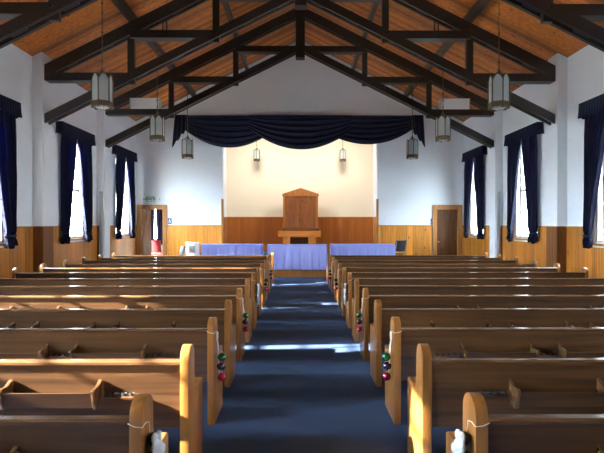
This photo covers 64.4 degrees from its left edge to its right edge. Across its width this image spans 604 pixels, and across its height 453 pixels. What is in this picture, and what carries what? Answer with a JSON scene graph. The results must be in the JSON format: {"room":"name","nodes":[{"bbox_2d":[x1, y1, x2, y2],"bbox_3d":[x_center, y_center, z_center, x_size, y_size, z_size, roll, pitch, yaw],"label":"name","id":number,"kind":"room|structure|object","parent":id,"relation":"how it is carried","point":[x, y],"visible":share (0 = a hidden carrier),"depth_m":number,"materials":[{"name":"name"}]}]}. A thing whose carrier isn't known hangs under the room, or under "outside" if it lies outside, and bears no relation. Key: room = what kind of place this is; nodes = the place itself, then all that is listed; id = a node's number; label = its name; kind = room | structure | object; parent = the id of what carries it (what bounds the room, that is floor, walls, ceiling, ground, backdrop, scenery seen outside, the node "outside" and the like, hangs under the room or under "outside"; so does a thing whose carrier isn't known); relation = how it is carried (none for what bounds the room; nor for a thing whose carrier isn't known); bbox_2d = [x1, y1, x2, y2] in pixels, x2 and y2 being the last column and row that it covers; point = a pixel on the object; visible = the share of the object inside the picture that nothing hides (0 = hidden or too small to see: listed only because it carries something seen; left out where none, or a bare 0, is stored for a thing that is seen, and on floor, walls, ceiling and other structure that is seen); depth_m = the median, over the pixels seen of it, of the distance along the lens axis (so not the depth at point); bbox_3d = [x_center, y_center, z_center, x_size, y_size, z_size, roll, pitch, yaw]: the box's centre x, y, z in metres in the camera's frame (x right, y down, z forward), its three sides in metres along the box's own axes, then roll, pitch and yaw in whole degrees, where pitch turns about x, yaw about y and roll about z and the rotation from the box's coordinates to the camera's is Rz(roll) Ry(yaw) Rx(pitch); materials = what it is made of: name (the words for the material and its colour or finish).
{"room":"church","nodes":[
{"label":"church","id":0,"kind":"room"},
{"bbox_2d":[0,44,135,247],"bbox_3d":[-5.942,-1.054,7.003,0.300,5.300,20.500,0,0,0],"label":"wall","id":1,"kind":"structure","parent":0,"point":[15,64],"depth_m":11.20,"materials":[{"name":"white paint"}]},
{"bbox_2d":[0,94,21,118],"bbox_3d":[-5.704,-2.316,8.746,0.194,0.318,1.876,0,0,0],"label":"curtain valance","id":2,"kind":"object","parent":1,"relation":"attached to","point":[8,105],"visible":0.99,"depth_m":9.29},
{"bbox_2d":[0,110,17,248],"bbox_3d":[-5.706,-0.887,9.174,0.113,2.660,0.818,0,0,1],"label":"window curtain","id":3,"kind":"object","parent":2,"relation":"hanging from","point":[8,139],"visible":1,"depth_m":9.30,"materials":[{"name":"fabric"}]},
{"bbox_2d":[32,52,51,225],"bbox_3d":[-5.709,-1.095,10.554,0.216,5.338,0.400,0,0,0],"label":"pilaster","id":4,"kind":"object","parent":1,"relation":"attached to","point":[41,89],"visible":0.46,"depth_m":10.36,"materials":[{"name":"white paint"}]},
{"bbox_2d":[44,0,555,124],"bbox_3d":[-0.027,-4.295,10.573,11.148,4.077,0.280,0,0,0],"label":"roof truss","id":5,"kind":"object","parent":4,"relation":"attached to","point":[138,29],"visible":0.98,"depth_m":10.48,"materials":[{"name":"black wood"}]},
{"bbox_2d":[33,226,53,271],"bbox_3d":[-5.699,0.784,10.566,0.236,1.580,0.440,0,0,0],"label":"trim","id":6,"kind":"structure","parent":1,"relation":"attached to","point":[43,251],"depth_m":10.35,"materials":[{"name":"brown wood"}]},
{"bbox_2d":[0,226,136,277],"bbox_3d":[-5.780,0.822,6.866,0.022,1.550,20.200,0,0,0],"label":"trim","id":7,"kind":"structure","parent":1,"relation":"attached to","point":[21,257],"depth_m":11.48,"materials":[{"name":"brown wood"}]},
{"bbox_2d":[55,121,95,145],"bbox_3d":[-5.728,-2.338,12.246,0.194,0.318,1.876,0,0,0],"label":"curtain valance","id":8,"kind":"object","parent":1,"relation":"attached to","point":[62,127],"visible":0.99,"depth_m":11.94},
{"bbox_2d":[60,134,76,243],"bbox_3d":[-5.714,-0.904,11.837,0.112,2.660,0.818,0,0,1],"label":"window curtain","id":9,"kind":"object","parent":8,"relation":"hanging from","point":[68,151],"visible":1,"depth_m":11.63,"materials":[{"name":"fabric"}]},
{"bbox_2d":[77,139,92,241],"bbox_3d":[-5.732,-0.909,12.674,0.113,2.661,0.819,0,0,1],"label":"window curtain","id":10,"kind":"object","parent":8,"relation":"hanging from","point":[84,149],"visible":0.98,"depth_m":12.73,"materials":[{"name":"fabric"}]},
{"bbox_2d":[70,141,84,240],"bbox_3d":[-5.933,-0.932,12.254,0.350,2.570,1.360,0,0,0],"label":"window","id":11,"kind":"structure","parent":1,"relation":"in","point":[78,221],"depth_m":12.80,"materials":[{"name":"glass"}]},
{"bbox_2d":[97,109,109,257],"bbox_3d":[-5.731,-1.116,13.854,0.216,5.338,0.400,0,0,0],"label":"pilaster","id":12,"kind":"object","parent":1,"relation":"attached to","point":[103,121],"visible":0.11,"depth_m":13.66,"materials":[{"name":"white paint"}]},
{"bbox_2d":[99,191,102,254],"bbox_3d":[-5.708,0.270,13.640,0.080,2.530,0.045,0,0,0],"label":"cable cover","id":13,"kind":"object","parent":12,"relation":"attached to","point":[100,192],"visible":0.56,"depth_m":13.62,"materials":[{"name":"grey paint"}]},
{"bbox_2d":[105,8,493,147],"bbox_3d":[-0.050,-4.315,13.873,11.148,4.077,0.280,0,0,0],"label":"roof truss","id":14,"kind":"object","parent":12,"relation":"attached to","point":[176,76],"visible":0.94,"depth_m":13.77,"materials":[{"name":"black wood"}]},
{"bbox_2d":[130,98,161,108],"bbox_3d":[-4.499,-3.523,13.819,0.840,0.310,0.268,0,0,0],"label":"loudspeaker","id":15,"kind":"object","parent":14,"relation":"on","point":[135,103],"visible":0.83,"depth_m":13.70,"materials":[{"name":"white plastic"}]},
{"bbox_2d":[132,99,156,107],"bbox_3d":[-4.498,-3.518,13.704,0.720,0.240,0.038,0,0,0],"label":"grille","id":16,"kind":"object","parent":15,"relation":"attached to","point":[136,103],"depth_m":13.70,"materials":[{"name":"white"}]},
{"bbox_2d":[438,98,469,108],"bbox_3d":[4.401,-3.524,13.880,0.840,0.310,0.268,0,0,0],"label":"loudspeaker","id":17,"kind":"object","parent":14,"relation":"on","point":[448,103],"visible":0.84,"depth_m":13.76,"materials":[{"name":"white plastic"}]},
{"bbox_2d":[443,99,467,107],"bbox_3d":[4.401,-3.518,13.765,0.720,0.240,0.038,0,0,0],"label":"grille","id":18,"kind":"object","parent":17,"relation":"attached to","point":[448,103],"depth_m":13.76,"materials":[{"name":"white"}]},
{"bbox_2d":[115,155,129,236],"bbox_3d":[-5.957,-0.953,15.674,0.350,2.570,1.360,0,0,0],"label":"window","id":19,"kind":"structure","parent":1,"relation":"in","point":[125,219],"depth_m":16.23,"materials":[{"name":"glass"}]},
{"bbox_2d":[112,145,137,161],"bbox_3d":[-5.751,-2.359,15.666,0.194,0.318,1.876,0,0,0],"label":"curtain valance","id":20,"kind":"object","parent":1,"relation":"attached to","point":[116,149],"visible":0.99,"depth_m":15.34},
{"bbox_2d":[115,155,125,239],"bbox_3d":[-5.739,-0.925,15.257,0.112,2.662,0.818,0,0,1],"label":"window curtain","id":21,"kind":"object","parent":20,"relation":"hanging from","point":[120,160],"visible":0.98,"depth_m":15.08,"materials":[{"name":"fabric"}]},
{"bbox_2d":[126,158,135,237],"bbox_3d":[-5.753,-0.931,16.093,0.113,2.660,0.821,0,0,1],"label":"window curtain","id":22,"kind":"object","parent":20,"relation":"hanging from","point":[130,163],"visible":1,"depth_m":16.13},
{"bbox_3d":[-5.686,-1.074,7.255,0.216,5.338,0.400,0,0,0],"label":"pilaster","id":23,"kind":"object","parent":1,"relation":"attached to","visible":0},
{"bbox_2d":[0,0,603,51],"bbox_3d":[-0.004,-4.274,7.254,11.148,4.077,0.280,0,0,0],"label":"roof truss","id":24,"kind":"object","parent":23,"relation":"attached to","point":[25,18],"visible":1,"depth_m":7.17,"materials":[{"name":"black wood"}]},
{"bbox_2d":[224,147,225,216],"bbox_3d":[-2.940,-1.095,17.549,0.250,5.250,0.550,0,0,0],"label":"wall","id":25,"kind":"structure","parent":0,"point":[224,147],"depth_m":17.55,"materials":[{"name":"white paint"}]},
{"bbox_2d":[136,42,462,224],"bbox_3d":[-0.072,-2.585,17.134,12.180,8.235,0.300,0,0,0],"label":"wall","id":26,"kind":"structure","parent":0,"point":[192,190],"depth_m":16.97,"materials":[{"name":"white paint"}]},
{"bbox_2d":[137,205,166,254],"bbox_3d":[-5.298,0.382,17.334,1.050,2.300,0.824,0,0,0],"label":"door","id":27,"kind":"structure","parent":26,"relation":"in","point":[144,240],"depth_m":16.94,"materials":[{"name":"brown wood"}]},
{"bbox_2d":[167,226,220,254],"bbox_3d":[-3.801,0.759,16.968,1.900,1.550,0.022,0,0,0],"label":"trim","id":28,"kind":"structure","parent":26,"relation":"attached to","point":[177,236],"depth_m":16.95,"materials":[{"name":"brown wood"}]},
{"bbox_2d":[172,115,424,148],"bbox_3d":[-0.112,-3.288,16.798,8.832,1.210,0.322,0,0,0],"label":"drape","id":29,"kind":"object","parent":26,"relation":"attached to","point":[228,131],"visible":0.98,"depth_m":16.75,"materials":[{"name":"blue fabric"}]},
{"bbox_2d":[379,226,431,254],"bbox_3d":[3.659,0.759,17.020,1.900,1.550,0.022,0,0,0],"label":"trim","id":30,"kind":"structure","parent":26,"relation":"attached to","point":[419,238],"depth_m":17.01,"materials":[{"name":"brown wood"}]},
{"bbox_2d":[432,205,461,254],"bbox_3d":[5.153,0.383,17.166,1.050,2.300,0.345,0,0,0],"label":"door","id":31,"kind":"structure","parent":26,"relation":"in","point":[447,219],"depth_m":17.07,"materials":[{"name":"brown wood"}]},
{"bbox_2d":[226,138,373,216],"bbox_3d":[-0.095,-1.288,20.492,8.000,5.600,0.200,0,0,0],"label":"wall","id":32,"kind":"structure","parent":0,"point":[253,189],"depth_m":20.39,"materials":[{"name":"beige paint"}]},
{"bbox_2d":[226,218,372,250],"bbox_3d":[-0.094,0.343,20.387,8.000,1.420,0.030,0,0,0],"label":"wainscoting","id":33,"kind":"structure","parent":32,"relation":"attached to","point":[264,231],"depth_m":20.37,"materials":[{"name":"wood"}]},
{"bbox_2d":[0,0,603,121],"bbox_3d":[-0.001,-5.035,6.869,12.580,3.285,20.800,0,0,0],"label":"ceiling","id":34,"kind":"structure","parent":0,"point":[519,28],"depth_m":12.11,"materials":[{"name":"wood"}]},
{"bbox_2d":[111,0,195,96],"bbox_3d":[-3.716,-4.572,6.846,0.100,0.233,20.200,0,0,0],"label":"purlin","id":35,"kind":"object","parent":34,"relation":"attached to","point":[122,6],"visible":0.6,"depth_m":10.61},
{"bbox_2d":[91,0,113,110],"bbox_3d":[-3.705,-3.338,8.904,0.399,2.315,0.350,0,0,-30],"label":"pendant lantern","id":36,"kind":"object","parent":35,"relation":"hanging from","point":[102,87],"visible":1,"depth_m":8.80,"materials":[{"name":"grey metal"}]},
{"bbox_2d":[149,50,164,141],"bbox_3d":[-3.729,-3.360,12.374,0.399,2.315,0.350,0,0,-30],"label":"pendant lantern","id":37,"kind":"object","parent":35,"relation":"hanging from","point":[157,124],"visible":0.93,"depth_m":12.27,"materials":[{"name":"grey glass"}]},
{"bbox_2d":[182,88,193,158],"bbox_3d":[-3.752,-3.381,15.734,0.399,2.315,0.350,0,0,30],"label":"pendant lantern","id":38,"kind":"object","parent":35,"relation":"hanging from","point":[187,143],"visible":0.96,"depth_m":15.62,"materials":[{"name":"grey glass"}]},
{"bbox_2d":[222,2,248,69],"bbox_3d":[-1.856,-5.502,6.853,0.100,0.233,20.200,0,0,0],"label":"purlin","id":39,"kind":"object","parent":34,"relation":"attached to","point":[226,5],"visible":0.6,"depth_m":12.67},
{"bbox_2d":[351,3,378,69],"bbox_3d":[1.853,-5.502,6.879,0.100,0.233,20.200,0,0,0],"label":"purlin","id":40,"kind":"object","parent":34,"relation":"attached to","point":[374,6],"visible":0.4,"depth_m":12.71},
{"bbox_2d":[404,0,490,96],"bbox_3d":[3.713,-4.572,6.897,0.100,0.233,20.200,0,0,0],"label":"purlin","id":41,"kind":"object","parent":34,"relation":"attached to","point":[478,7],"visible":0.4,"depth_m":10.64,"materials":[{"name":"wood"}]},
{"bbox_2d":[406,88,417,158],"bbox_3d":[3.627,-3.381,15.784,0.399,2.315,0.350,0,0,-30],"label":"pendant lantern","id":42,"kind":"object","parent":41,"relation":"hanging from","point":[411,145],"visible":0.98,"depth_m":15.68,"materials":[{"name":"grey glass"}]},
{"bbox_2d":[435,51,450,141],"bbox_3d":[3.651,-3.360,12.425,0.399,2.315,0.350,0,0,30],"label":"pendant lantern","id":43,"kind":"object","parent":41,"relation":"hanging from","point":[442,124],"visible":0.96,"depth_m":12.32,"materials":[{"name":"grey glass"}]},
{"bbox_2d":[487,0,509,111],"bbox_3d":[3.674,-3.339,8.955,0.399,2.315,0.350,0,0,30],"label":"pendant lantern","id":44,"kind":"object","parent":41,"relation":"hanging from","point":[498,85],"visible":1,"depth_m":8.85,"materials":[{"name":"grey glass"}]},
{"bbox_2d":[153,277,462,452],"bbox_3d":[-0.001,1.657,6.836,12.180,0.120,20.650,0,0,0],"label":"floor","id":45,"kind":"structure","parent":0,"point":[302,383],"depth_m":4.60,"materials":[{"name":"blue carpet"}]},
{"bbox_2d":[0,393,167,452],"bbox_3d":[-2.861,1.194,2.251,4.317,0.863,0.534,0,0,0],"label":"pew","id":46,"kind":"object","parent":45,"relation":"on","point":[49,433],"visible":0.82,"depth_m":2.12,"materials":[{"name":"brown wood"}]},
{"bbox_2d":[128,421,165,452],"bbox_3d":[-0.699,1.075,2.179,0.127,0.445,0.169,0,0,0],"label":"flower hanging","id":47,"kind":"object","parent":46,"relation":"hanging from","point":[154,440],"visible":1,"depth_m":2.15,"materials":[{"name":"white plant"}]},
{"bbox_2d":[0,344,202,452],"bbox_3d":[-2.867,1.189,3.151,4.317,0.863,0.534,0,0,0],"label":"pew","id":48,"kind":"object","parent":45,"relation":"on","point":[28,387],"visible":0.92,"depth_m":3.02,"materials":[{"name":"brown wood"}]},
{"bbox_2d":[102,393,136,399],"bbox_3d":[-1.129,1.059,2.986,0.200,0.015,0.083,0,0,0],"label":"shelf","id":49,"kind":"object","parent":48,"relation":"attached to","point":[106,396],"depth_m":2.97,"materials":[{"name":"brown wood"}]},
{"bbox_2d":[0,317,222,424],"bbox_3d":[-2.873,1.183,4.051,4.317,0.863,0.534,0,0,0],"label":"pew","id":50,"kind":"object","parent":45,"relation":"on","point":[15,343],"visible":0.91,"depth_m":3.91,"materials":[{"name":"brown wood"}]},
{"bbox_2d":[207,331,225,380],"bbox_3d":[-0.695,1.062,3.949,0.098,0.440,0.178,0,0,36],"label":"bauble hanging","id":51,"kind":"object","parent":50,"relation":"hanging from","point":[221,356],"visible":1,"depth_m":3.96,"materials":[{"name":"multicoloured"}]},
{"bbox_2d":[0,300,235,386],"bbox_3d":[-2.880,1.178,4.951,4.317,0.863,0.534,0,0,0],"label":"pew","id":52,"kind":"object","parent":45,"relation":"on","point":[9,318],"visible":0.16,"depth_m":4.81,"materials":[{"name":"brown wood"}]},
{"bbox_2d":[0,288,244,360],"bbox_3d":[-2.886,1.172,5.851,4.317,0.863,0.534,0,0,0],"label":"pew","id":53,"kind":"object","parent":45,"relation":"on","point":[6,301],"visible":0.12,"depth_m":5.71,"materials":[{"name":"brown wood"}]},
{"bbox_2d":[0,279,251,342],"bbox_3d":[-2.892,1.166,6.751,4.317,0.863,0.534,0,0,0],"label":"pew","id":54,"kind":"object","parent":45,"relation":"on","point":[4,290],"visible":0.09,"depth_m":6.60,"materials":[{"name":"brown wood"}]},
{"bbox_2d":[0,273,256,327],"bbox_3d":[-2.898,1.161,7.651,4.317,0.863,0.534,0,0,0],"label":"pew","id":55,"kind":"object","parent":45,"relation":"on","point":[3,281],"visible":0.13,"depth_m":7.50,"materials":[{"name":"brown wood"}]},
{"bbox_2d":[12,267,260,316],"bbox_3d":[-2.904,1.155,8.551,4.317,0.863,0.534,0,0,0],"label":"pew","id":56,"kind":"object","parent":45,"relation":"on","point":[16,273],"visible":0.09,"depth_m":8.40,"materials":[{"name":"brown wood"}]},
{"bbox_2d":[40,263,264,307],"bbox_3d":[-2.910,1.149,9.451,4.317,0.863,0.534,0,0,0],"label":"pew","id":57,"kind":"object","parent":45,"relation":"on","point":[43,267],"visible":0.17,"depth_m":9.30,"materials":[{"name":"brown wood"}]},
{"bbox_2d":[63,260,267,300],"bbox_3d":[-2.917,1.144,10.351,4.317,0.863,0.534,0,0,0],"label":"pew","id":58,"kind":"object","parent":45,"relation":"on","point":[66,264],"visible":0.11,"depth_m":10.20,"materials":[{"name":"brown wood"}]},
{"bbox_2d":[82,257,269,293],"bbox_3d":[-2.923,1.138,11.251,4.317,0.863,0.534,0,0,0],"label":"pew","id":59,"kind":"object","parent":45,"relation":"on","point":[84,259],"visible":0.12,"depth_m":11.10,"materials":[{"name":"brown wood"}]},
{"bbox_2d":[98,254,271,288],"bbox_3d":[-2.929,1.133,12.150,4.317,0.863,0.534,0,0,0],"label":"pew","id":60,"kind":"object","parent":45,"relation":"on","point":[100,257],"visible":0.1,"depth_m":12.00,"materials":[{"name":"brown wood"}]},
{"bbox_2d":[186,242,198,254],"bbox_3d":[-3.589,1.029,15.957,0.440,1.024,0.572,0,0,4],"label":"chair","id":61,"kind":"object","parent":45,"relation":"on","point":[192,248],"visible":0.62,"depth_m":15.73,"materials":[{"name":"white plastic"}]},
{"bbox_2d":[112,252,273,284],"bbox_3d":[-2.935,1.127,13.050,4.317,0.863,0.534,0,0,0],"label":"pew","id":62,"kind":"object","parent":45,"relation":"on","point":[114,255],"visible":0.09,"depth_m":12.90,"materials":[{"name":"brown wood"}]},
{"bbox_2d":[327,252,487,283],"bbox_3d":[2.848,1.127,13.090,4.317,0.863,0.534,0,0,0],"label":"pew","id":63,"kind":"object","parent":45,"relation":"on","point":[485,255],"visible":0.12,"depth_m":12.94,"materials":[{"name":"brown wood"}]},
{"bbox_2d":[329,254,501,288],"bbox_3d":[2.854,1.132,12.190,4.317,0.863,0.534,0,0,0],"label":"pew","id":64,"kind":"object","parent":45,"relation":"on","point":[499,257],"visible":0.1,"depth_m":12.03,"materials":[{"name":"brown wood"}]},
{"bbox_2d":[331,257,517,293],"bbox_3d":[2.860,1.138,11.290,4.317,0.863,0.534,0,0,0],"label":"pew","id":65,"kind":"object","parent":45,"relation":"on","point":[515,259],"visible":0.14,"depth_m":11.14,"materials":[{"name":"brown wood"}]},
{"bbox_2d":[334,260,537,300],"bbox_3d":[2.866,1.144,10.390,4.317,0.863,0.534,0,0,0],"label":"pew","id":66,"kind":"object","parent":45,"relation":"on","point":[533,262],"visible":0.13,"depth_m":10.24,"materials":[{"name":"brown wood"}]},
{"bbox_2d":[337,263,560,307],"bbox_3d":[2.872,1.149,9.490,4.317,0.863,0.534,0,0,0],"label":"pew","id":67,"kind":"object","parent":45,"relation":"on","point":[556,267],"visible":0.09,"depth_m":9.34,"materials":[{"name":"brown wood"}]},
{"bbox_2d":[341,267,587,316],"bbox_3d":[2.879,1.155,8.590,4.317,0.863,0.534,0,0,0],"label":"pew","id":68,"kind":"object","parent":45,"relation":"on","point":[583,273],"visible":0.09,"depth_m":8.44,"materials":[{"name":"brown wood"}]},
{"bbox_2d":[346,273,603,327],"bbox_3d":[2.885,1.161,7.690,4.317,0.863,0.534,0,0,0],"label":"pew","id":69,"kind":"object","parent":45,"relation":"on","point":[362,281],"visible":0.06,"depth_m":7.54,"materials":[{"name":"brown wood"}]},
{"bbox_2d":[352,279,603,341],"bbox_3d":[2.891,1.166,6.790,4.317,0.863,0.534,0,0,0],"label":"pew","id":70,"kind":"object","parent":45,"relation":"on","point":[373,289],"visible":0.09,"depth_m":6.64,"materials":[{"name":"brown wood"}]},
{"bbox_2d":[360,288,603,360],"bbox_3d":[2.897,1.172,5.891,4.317,0.863,0.534,0,0,0],"label":"pew","id":71,"kind":"object","parent":45,"relation":"on","point":[388,301],"visible":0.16,"depth_m":5.74,"materials":[{"name":"brown wood"}]},
{"bbox_2d":[370,300,603,386],"bbox_3d":[2.903,1.177,4.990,4.317,0.863,0.534,0,0,0],"label":"pew","id":72,"kind":"object","parent":45,"relation":"on","point":[409,317],"visible":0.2,"depth_m":4.84,"materials":[{"name":"brown wood"}]},
{"bbox_2d":[385,317,603,424],"bbox_3d":[2.909,1.183,4.091,4.317,0.863,0.534,0,0,0],"label":"pew","id":73,"kind":"object","parent":45,"relation":"on","point":[468,342],"visible":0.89,"depth_m":3.94,"materials":[{"name":"brown wood"}]},
{"bbox_2d":[382,331,400,380],"bbox_3d":[0.733,1.061,3.959,0.098,0.440,0.178,0,0,-36],"label":"bauble hanging","id":74,"kind":"object","parent":73,"relation":"hanging from","point":[386,356],"visible":1,"depth_m":3.98,"materials":[{"name":"multicoloured"}]},
{"bbox_2d":[407,344,603,452],"bbox_3d":[2.916,1.189,3.191,4.317,0.863,0.534,0,0,0],"label":"pew","id":75,"kind":"object","parent":45,"relation":"on","point":[435,396],"visible":0.89,"depth_m":3.04,"materials":[{"name":"brown wood"}]},
{"bbox_2d":[482,392,508,398],"bbox_3d":[1.180,1.059,3.001,0.200,0.015,0.083,0,0,0],"label":"shelf","id":76,"kind":"object","parent":75,"relation":"attached to","point":[487,395],"depth_m":2.99,"materials":[{"name":"brown wood"}]},
{"bbox_2d":[446,392,603,452],"bbox_3d":[2.922,1.194,2.291,4.317,0.863,0.534,0,0,0],"label":"pew","id":77,"kind":"object","parent":45,"relation":"on","point":[505,433],"visible":0.84,"depth_m":2.13,"materials":[{"name":"brown wood"}]},
{"bbox_2d":[451,420,489,452],"bbox_3d":[0.761,1.075,2.189,0.127,0.445,0.169,0,0,0],"label":"flower hanging","id":78,"kind":"object","parent":77,"relation":"hanging from","point":[462,439],"visible":1,"depth_m":2.17,"materials":[{"name":"white plant"}]},
{"bbox_2d":[374,144,375,216],"bbox_3d":[2.790,-1.095,17.588,0.250,5.250,0.550,0,0,0],"label":"wall","id":79,"kind":"structure","parent":0,"point":[374,144],"depth_m":17.53,"materials":[{"name":"white paint"}]},
{"bbox_2d":[463,45,603,247],"bbox_3d":[5.937,-1.054,7.085,0.300,5.300,20.500,0,0,0],"label":"wall","id":80,"kind":"structure","parent":0,"point":[585,67],"depth_m":10.42,"materials":[{"name":"white paint"}]},
{"bbox_2d":[462,145,487,161],"bbox_3d":[5.627,-2.359,15.744,0.194,0.318,1.876,0,0,0],"label":"curtain valance","id":81,"kind":"object","parent":80,"relation":"attached to","point":[481,150],"visible":1,"depth_m":15.47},
{"bbox_2d":[464,158,473,237],"bbox_3d":[5.631,-0.931,16.171,0.113,2.660,0.817,0,0,-3],"label":"window curtain","id":82,"kind":"object","parent":81,"relation":"hanging from","point":[468,165],"visible":0.98,"depth_m":16.25,"materials":[{"name":"fabric"}]},
{"bbox_2d":[474,155,483,238],"bbox_3d":[5.621,-0.926,15.334,0.112,2.660,0.819,0,0,-2],"label":"window curtain","id":83,"kind":"object","parent":81,"relation":"hanging from","point":[478,161],"visible":1,"depth_m":15.12,"materials":[{"name":"fabric"}]},
{"bbox_2d":[468,163,483,236],"bbox_3d":[5.833,-0.954,15.755,0.350,2.570,1.360,0,0,0],"label":"window","id":84,"kind":"structure","parent":80,"relation":"in","point":[473,223],"depth_m":16.30,"materials":[{"name":"glass"}]},
{"bbox_2d":[489,109,502,257],"bbox_3d":[5.632,-1.116,13.932,0.216,5.338,0.400,0,0,0],"label":"pilaster","id":85,"kind":"object","parent":80,"relation":"attached to","point":[496,121],"visible":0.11,"depth_m":13.74,"materials":[{"name":"white paint"}]},
{"bbox_2d":[497,192,499,254],"bbox_3d":[5.612,0.269,13.718,0.080,2.530,0.045,0,0,0],"label":"pipe","id":86,"kind":"object","parent":85,"relation":"attached to","point":[498,193],"visible":0.56,"depth_m":13.69,"materials":[{"name":"metal"}]},
{"bbox_2d":[504,122,543,146],"bbox_3d":[5.650,-2.338,12.324,0.194,0.318,1.876,0,0,0],"label":"curtain valance","id":87,"kind":"object","parent":80,"relation":"attached to","point":[537,128],"visible":1,"depth_m":12.03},
{"bbox_2d":[506,140,520,241],"bbox_3d":[5.648,-0.910,12.751,0.113,2.660,0.818,0,0,-1],"label":"window curtain","id":88,"kind":"object","parent":87,"relation":"hanging from","point":[513,158],"visible":0.99,"depth_m":12.85,"materials":[{"name":"fabric"}]},
{"bbox_2d":[521,134,537,243],"bbox_3d":[5.652,-0.905,11.914,0.112,2.660,0.820,0,0,1],"label":"window curtain","id":89,"kind":"object","parent":87,"relation":"hanging from","point":[529,146],"visible":0.99,"depth_m":11.76,"materials":[{"name":"fabric"}]},
{"bbox_2d":[513,136,537,240],"bbox_3d":[5.856,-0.932,12.335,0.350,2.570,1.360,0,0,0],"label":"window","id":90,"kind":"structure","parent":80,"relation":"in","point":[521,213],"depth_m":12.89,"materials":[{"name":"glass"}]},
{"bbox_2d":[462,226,603,277],"bbox_3d":[5.777,0.822,6.945,0.022,1.550,20.200,0,0,0],"label":"trim","id":91,"kind":"structure","parent":80,"relation":"attached to","point":[577,257],"depth_m":11.49,"materials":[{"name":"brown wood"}]},
{"bbox_2d":[546,226,566,271],"bbox_3d":[5.645,0.783,10.644,0.236,1.580,0.440,0,0,0],"label":"trim","id":92,"kind":"structure","parent":80,"relation":"attached to","point":[555,235],"depth_m":10.43,"materials":[{"name":"brown wood"}]},
{"bbox_2d":[548,53,567,225],"bbox_3d":[5.655,-1.095,10.633,0.216,5.338,0.400,0,0,0],"label":"pilaster","id":93,"kind":"object","parent":80,"relation":"attached to","point":[557,90],"visible":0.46,"depth_m":10.44,"materials":[{"name":"white paint"}]},
{"bbox_2d":[577,93,603,118],"bbox_3d":[5.675,-2.316,8.825,0.194,0.318,1.876,0,0,0],"label":"curtain valance","id":94,"kind":"object","parent":80,"relation":"attached to","point":[592,105],"visible":0.99,"depth_m":9.29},
{"bbox_2d":[582,109,603,248],"bbox_3d":[5.660,-0.888,9.252,0.113,2.660,0.816,0,0,1],"label":"window curtain","id":95,"kind":"object","parent":94,"relation":"hanging from","point":[594,122],"visible":0.99,"depth_m":9.37,"materials":[{"name":"fabric"}]},
{"bbox_2d":[592,156,603,245],"bbox_3d":[5.880,-0.910,8.835,0.350,2.570,1.360,0,0,0],"label":"window","id":96,"kind":"structure","parent":80,"relation":"in","point":[600,199],"depth_m":9.39,"materials":[{"name":"glass"}]},
{"bbox_3d":[-0.084,1.352,18.884,8.400,0.580,3.450,0,0,0],"label":"floor","id":97,"kind":"structure","parent":0,"visible":0},
{"bbox_2d":[278,231,320,243],"bbox_3d":[-0.108,0.620,19.539,1.720,0.875,0.630,0,0,0],"label":"table","id":98,"kind":"object","parent":97,"relation":"on","point":[311,235],"visible":0.52,"depth_m":19.23,"materials":[{"name":"orange wood"}]},
{"bbox_2d":[282,188,318,230],"bbox_3d":[-0.059,-0.688,19.596,1.520,1.740,0.440,0,0,0],"label":"tall cabinet","id":99,"kind":"object","parent":98,"relation":"on","point":[300,206],"visible":1,"depth_m":19.41,"materials":[{"name":"brown wood"}]},
{"bbox_3d":[-0.063,1.443,15.858,6.440,0.195,2.258,0,0,0],"label":"platform","id":100,"kind":"object","parent":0,"visible":0},
{"bbox_2d":[274,270,326,276],"bbox_3d":[-0.055,1.448,14.717,6.440,0.200,0.025,0,0,0],"label":"trim","id":101,"kind":"structure","parent":100,"relation":"attached to","point":[277,273],"depth_m":14.71,"materials":[{"name":"brown wood"}]},
{"bbox_2d":[395,240,406,254],"bbox_3d":[3.200,0.902,16.126,0.440,0.885,0.535,0,0,-25],"label":"chair","id":102,"kind":"object","parent":100,"relation":"on","point":[400,245],"visible":0.74,"depth_m":15.93,"materials":[{"name":"grey plastic"}]},
{"bbox_3d":[-2.230,0.961,15.451,1.900,0.775,0.620,0,0,0],"label":"folding table","id":103,"kind":"object","parent":100,"relation":"on","visible":0},
{"bbox_2d":[201,244,263,254],"bbox_3d":[-2.231,0.842,15.450,1.973,0.551,0.714,0,0,0],"label":"tablecloth","id":104,"kind":"object","parent":103,"relation":"attached to","point":[206,249],"visible":0.56,"depth_m":15.12,"materials":[{"name":"fabric"}]},
{"bbox_3d":[1.940,0.961,15.480,2.000,0.775,0.620,0,0,0],"label":"folding table","id":105,"kind":"object","parent":100,"relation":"on","visible":0},
{"bbox_2d":[330,244,394,254],"bbox_3d":[1.940,0.842,15.479,2.069,0.551,0.714,0,0,0],"label":"tablecloth","id":106,"kind":"object","parent":105,"relation":"attached to","point":[335,249],"visible":0.61,"depth_m":15.15,"materials":[{"name":"fabric"}]},
{"bbox_3d":[-0.158,0.963,15.176,1.830,0.775,0.620,0,0,0],"label":"folding table","id":107,"kind":"object","parent":100,"relation":"on","visible":0},
{"bbox_2d":[267,244,326,269],"bbox_3d":[-0.159,0.951,15.175,1.904,0.766,0.714,0,0,0],"label":"tablecloth","id":108,"kind":"object","parent":107,"relation":"attached to","point":[285,256],"visible":0.89,"depth_m":14.85,"materials":[{"name":"fabric"}]},
{"bbox_3d":[-6.008,1.583,18.744,3.350,0.120,3.250,0,0,0],"label":"floor","id":109,"kind":"structure","parent":0,"visible":0},
{"bbox_2d":[151,240,161,254],"bbox_3d":[-5.651,1.031,18.811,0.440,0.984,0.535,0,0,8],"label":"chair","id":110,"kind":"object","parent":109,"relation":"on","point":[155,244],"visible":0.72,"depth_m":18.60,"materials":[{"name":"red fabric"}]},
{"bbox_3d":[-6.018,0.163,20.261,3.350,2.700,0.200,0,0,0],"label":"wall","id":111,"kind":"structure","parent":0,"visible":0},
{"bbox_2d":[156,210,161,244],"bbox_3d":[-5.801,-0.110,20.058,0.623,1.751,0.063,0,0,0],"label":"window curtain","id":112,"kind":"object","parent":111,"relation":"hanging from","point":[158,212],"visible":0.3,"depth_m":20.05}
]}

